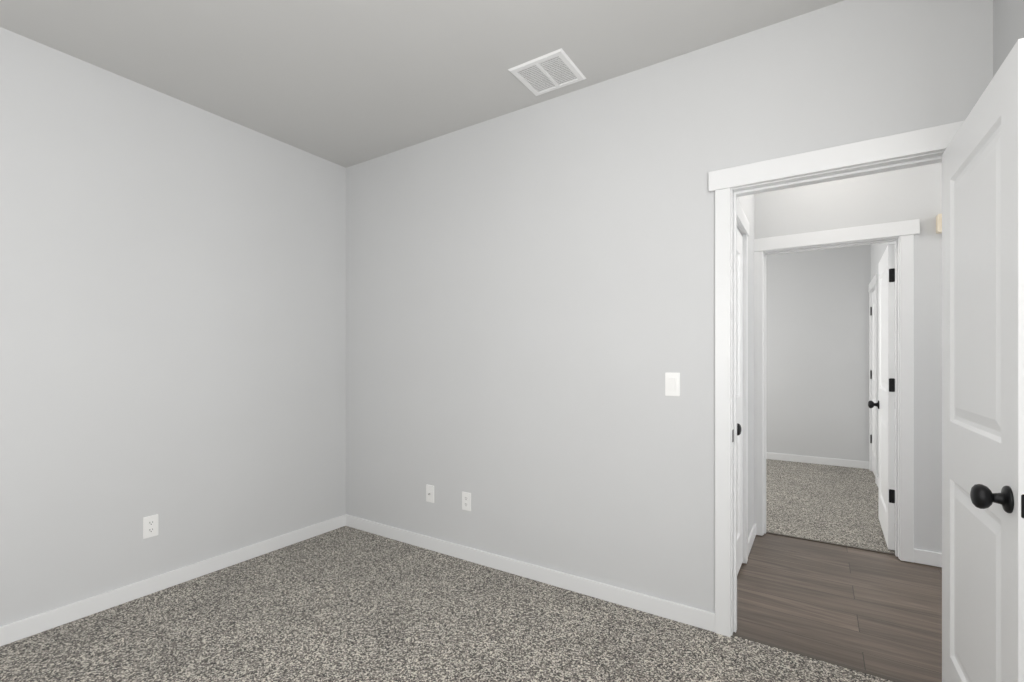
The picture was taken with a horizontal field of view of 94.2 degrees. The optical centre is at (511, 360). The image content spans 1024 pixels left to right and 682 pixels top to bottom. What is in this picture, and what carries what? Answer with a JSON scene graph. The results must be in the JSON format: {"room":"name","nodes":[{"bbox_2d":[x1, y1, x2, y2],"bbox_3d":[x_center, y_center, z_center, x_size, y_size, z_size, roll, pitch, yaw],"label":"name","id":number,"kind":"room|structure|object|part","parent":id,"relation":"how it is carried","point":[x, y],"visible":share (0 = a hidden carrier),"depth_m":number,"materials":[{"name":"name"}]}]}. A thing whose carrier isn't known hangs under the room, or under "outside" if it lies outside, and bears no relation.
{"room":"empty bedroom","nodes":[
{"label":"empty bedroom","id":0,"kind":"room"},
{"bbox_2d":[0,27,345,625],"bbox_3d":[-2.256,-0.107,2.230,0.115,2.740,3.680,0,0,33],"label":"wall","id":1,"kind":"structure","parent":0,"point":[172,313],"depth_m":2.58,"materials":[{"name":"paint"}]},
{"bbox_2d":[143,514,157,538],"bbox_3d":[-1.958,0.901,2.579,0.007,0.114,0.070,0,0,33],"label":"outlet","id":2,"kind":"object","parent":1,"relation":"attached to","point":[150,526],"visible":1,"depth_m":2.58,"materials":[{"name":"white plastic"}]},
{"bbox_2d":[0,515,343,646],"bbox_3d":[-2.192,1.220,2.207,0.016,0.085,3.420,0,0,33],"label":"baseboard","id":3,"kind":"structure","parent":1,"relation":"attached to","point":[80,609],"depth_m":2.56,"materials":[{"name":"white wood"}]},
{"bbox_2d":[0,0,843,167],"bbox_3d":[1.959,-1.537,2.204,7.600,0.120,8.570,0,0,33],"label":"ceiling","id":4,"kind":"structure","parent":0,"point":[346,83],"depth_m":2.25,"materials":[{"name":"paint"}]},
{"bbox_2d":[508,48,585,95],"bbox_3d":[0.184,-1.473,2.454,0.305,0.009,0.288,0,0,33],"label":"ceiling vent","id":5,"kind":"object","parent":4,"relation":"in","point":[552,71],"visible":1,"depth_m":2.44,"materials":[{"name":"white metal"}]},
{"bbox_2d":[0,526,893,681],"bbox_3d":[-0.730,1.293,1.190,3.806,0.060,3.583,0,0,33],"label":"floor","id":6,"kind":"structure","parent":0,"point":[346,604],"depth_m":2.18,"materials":[{"name":"grey carpet"}]},
{"bbox_2d":[346,0,992,612],"bbox_3d":[0.261,-0.107,2.730,3.576,2.740,0.115,0,0,33],"label":"wall","id":7,"kind":"structure","parent":0,"point":[530,306],"depth_m":2.56,"materials":[{"name":"paint"}]},
{"bbox_2d":[426,484,433,502],"bbox_3d":[-0.551,0.891,3.173,0.070,0.114,0.019,0,0,33],"label":"outlet","id":8,"kind":"object","parent":7,"relation":"attached to","point":[429,493],"visible":1,"depth_m":3.17,"materials":[{"name":"white plastic"}]},
{"bbox_2d":[462,492,470,510],"bbox_3d":[-0.289,0.893,3.011,0.070,0.114,0.007,0,0,33],"label":"outlet","id":9,"kind":"object","parent":7,"relation":"attached to","point":[466,500],"visible":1,"depth_m":3.01,"materials":[{"name":"white plastic"}]},
{"bbox_2d":[344,514,714,631],"bbox_3d":[-0.153,1.220,2.920,2.614,0.085,0.014,0,0,33],"label":"baseboard","id":10,"kind":"structure","parent":7,"relation":"attached to","point":[678,612],"depth_m":2.67,"materials":[{"name":"white wood"}]},
{"bbox_2d":[665,372,679,395],"bbox_3d":[0.781,0.117,2.319,0.070,0.114,0.013,0,0,33],"label":"light switch","id":11,"kind":"object","parent":7,"relation":"attached to","point":[672,384],"visible":1,"depth_m":2.32,"materials":[{"name":"white plastic"}]},
{"bbox_2d":[708,121,963,636],"bbox_3d":[1.355,0.193,2.012,0.960,2.140,0.138,0,0,33],"label":"trim","id":12,"kind":"structure","parent":7,"relation":"attached to","point":[729,186],"depth_m":2.17,"materials":[{"name":"white wood"}]},
{"bbox_2d":[738,162,940,196],"bbox_3d":[1.414,0.193,2.069,0.920,2.140,0.023,0,0,33],"label":"trim","id":13,"kind":"structure","parent":7,"relation":"attached to","point":[844,178],"depth_m":2.06,"materials":[{"name":"white wood"}]},
{"bbox_2d":[737,194,753,536],"bbox_3d":[1.345,-0.107,2.918,0.115,2.740,1.375,0,0,33],"label":"wall","id":14,"kind":"structure","parent":0,"point":[746,203],"depth_m":3.27,"materials":[{"name":"paint"}]},
{"bbox_2d":[737,228,742,574],"bbox_3d":[1.232,0.241,2.675,0.176,2.020,0.692,0,0,33],"label":"door","id":15,"kind":"structure","parent":14,"relation":"in","point":[739,399],"depth_m":2.86,"materials":[{"name":"white wood"}]},
{"bbox_2d":[737,199,748,563],"bbox_3d":[1.219,0.193,2.700,0.138,2.140,0.864,0,0,33],"label":"trim","id":16,"kind":"structure","parent":14,"relation":"attached to","point":[742,224],"depth_m":2.96,"materials":[{"name":"white wood"}]},
{"bbox_2d":[748,523,755,555],"bbox_3d":[1.622,1.220,3.230,0.014,0.085,0.521,0,0,33],"label":"baseboard","id":17,"kind":"structure","parent":14,"relation":"attached to","point":[752,535],"depth_m":3.24,"materials":[{"name":"white wood"}]},
{"bbox_2d":[766,244,870,461],"bbox_3d":[2.863,-0.107,6.430,3.175,2.740,0.115,0,0,33],"label":"wall","id":18,"kind":"structure","parent":0,"point":[817,351],"depth_m":5.80,"materials":[{"name":"paint"}]},
{"bbox_2d":[766,452,868,468],"bbox_3d":[2.876,1.220,6.345,3.060,0.085,0.014,0,0,33],"label":"baseboard","id":19,"kind":"structure","parent":18,"relation":"attached to","point":[774,456],"depth_m":5.79,"materials":[{"name":"white wood"}]},
{"bbox_2d":[733,531,905,681],"bbox_3d":[1.761,1.265,2.643,0.762,0.008,1.581,0,0,33],"label":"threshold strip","id":20,"kind":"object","parent":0,"point":[820,658],"depth_m":2.09,"materials":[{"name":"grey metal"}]},
{"bbox_2d":[766,459,894,552],"bbox_3d":[2.408,1.293,4.972,3.990,0.060,3.060,0,0,33],"label":"floor","id":21,"kind":"structure","parent":0,"point":[831,504],"depth_m":4.20,"materials":[{"name":"beige carpet"}]},
{"bbox_2d":[733,533,941,681],"bbox_3d":[2.796,1.296,1.976,5.575,0.055,1.557,0,0,33],"label":"floor","id":22,"kind":"structure","parent":0,"point":[878,613],"depth_m":2.46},
{"bbox_2d":[754,162,941,552],"bbox_3d":[2.669,-0.107,2.952,6.615,2.740,0.115,0,0,33],"label":"wall","id":23,"kind":"structure","parent":0,"point":[912,193],"depth_m":2.97,"materials":[{"name":"paint"}]},
{"bbox_2d":[754,251,762,535],"bbox_3d":[1.784,0.238,3.442,0.055,2.050,0.018,0,0,33],"label":"trim","id":24,"kind":"structure","parent":23,"relation":"attached to","point":[758,388],"depth_m":3.43,"materials":[{"name":"white wood"}]},
{"bbox_2d":[754,219,919,562],"bbox_3d":[2.179,0.193,3.267,0.932,2.140,0.161,0,0,33],"label":"trim","id":25,"kind":"structure","parent":23,"relation":"attached to","point":[900,234],"depth_m":3.02,"materials":[{"name":"white wood"}]},
{"bbox_2d":[868,244,894,549],"bbox_3d":[2.712,0.241,3.449,0.176,2.020,0.764,0,0,34],"label":"door","id":26,"kind":"structure","parent":23,"relation":"in","point":[885,404],"depth_m":3.24,"materials":[{"name":"white wood"}]},
{"bbox_3d":[2.891,0.348,3.717,0.176,0.067,0.067,0,0,34],"label":"knob","id":27,"kind":"part","parent":26,"relation":"part of","materials":[{"name":"black metal"}]},
{"bbox_3d":[2.511,0.168,3.132,0.045,1.554,0.012,0,0,34],"label":"door hinge","id":28,"kind":"part","parent":26,"relation":"part of","materials":[{"name":"white wood"}]},
{"bbox_2d":[914,549,941,566],"bbox_3d":[3.964,1.220,2.041,3.452,0.085,0.014,0,0,33],"label":"baseboard","id":29,"kind":"structure","parent":23,"relation":"attached to","point":[925,557],"depth_m":2.93,"materials":[{"name":"white wood"}]},
{"bbox_2d":[936,214,941,233],"bbox_3d":[2.693,-0.832,2.836,0.240,0.110,0.054,0,0,33],"label":"door chime","id":30,"kind":"object","parent":23,"relation":"attached to","point":[938,223],"visible":0.15,"depth_m":2.88,"materials":[{"name":"beige plastic"}]},
{"bbox_2d":[871,242,894,279],"bbox_3d":[3.457,-0.107,4.314,0.115,2.740,3.030,0,0,33],"label":"wall","id":31,"kind":"structure","parent":0,"point":[878,251],"depth_m":4.98,"materials":[{"name":"paint"}]},
{"bbox_2d":[870,290,874,474],"bbox_3d":[3.975,0.241,5.139,0.120,2.020,0.625,0,0,33],"label":"door","id":32,"kind":"structure","parent":31,"relation":"in","point":[873,380],"depth_m":5.31,"materials":[{"name":"white wood"}]},
{"bbox_3d":[4.110,0.168,5.417,0.045,1.554,0.012,0,0,33],"label":"door hinge","id":33,"kind":"part","parent":32,"relation":"part of","materials":[{"name":"white wood"}]},
{"bbox_2d":[868,274,877,482],"bbox_3d":[3.972,0.193,5.136,0.138,2.140,0.817,0,0,33],"label":"trim","id":34,"kind":"structure","parent":31,"relation":"attached to","point":[873,285],"depth_m":4.89,"materials":[{"name":"white wood"}]},
{"bbox_2d":[942,38,1023,681],"bbox_3d":[1.425,0.241,1.450,0.176,2.020,0.756,0,0,32],"label":"door","id":35,"kind":"structure","parent":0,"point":[982,391],"depth_m":1.36,"materials":[{"name":"white wood"}]},
{"bbox_3d":[1.258,0.348,1.180,0.176,0.067,0.067,0,0,32],"label":"knob","id":36,"kind":"part","parent":35,"relation":"part of","materials":[{"name":"black metal"}]},
{"bbox_2d":[1021,494,1023,517],"bbox_3d":[1.224,0.348,1.125,0.025,0.057,0.012,0,0,32],"label":"latch plate","id":37,"kind":"object","parent":35,"relation":"attached to","point":[1022,505],"depth_m":1.13,"materials":[{"name":"black metal"}]},
{"bbox_2d":[993,0,1023,76],"bbox_3d":[0.848,-0.107,0.232,0.115,2.740,3.680,0,0,33],"label":"wall","id":38,"kind":"structure","parent":0,"point":[1008,24],"depth_m":1.60,"materials":[{"name":"paint"}]}
]}

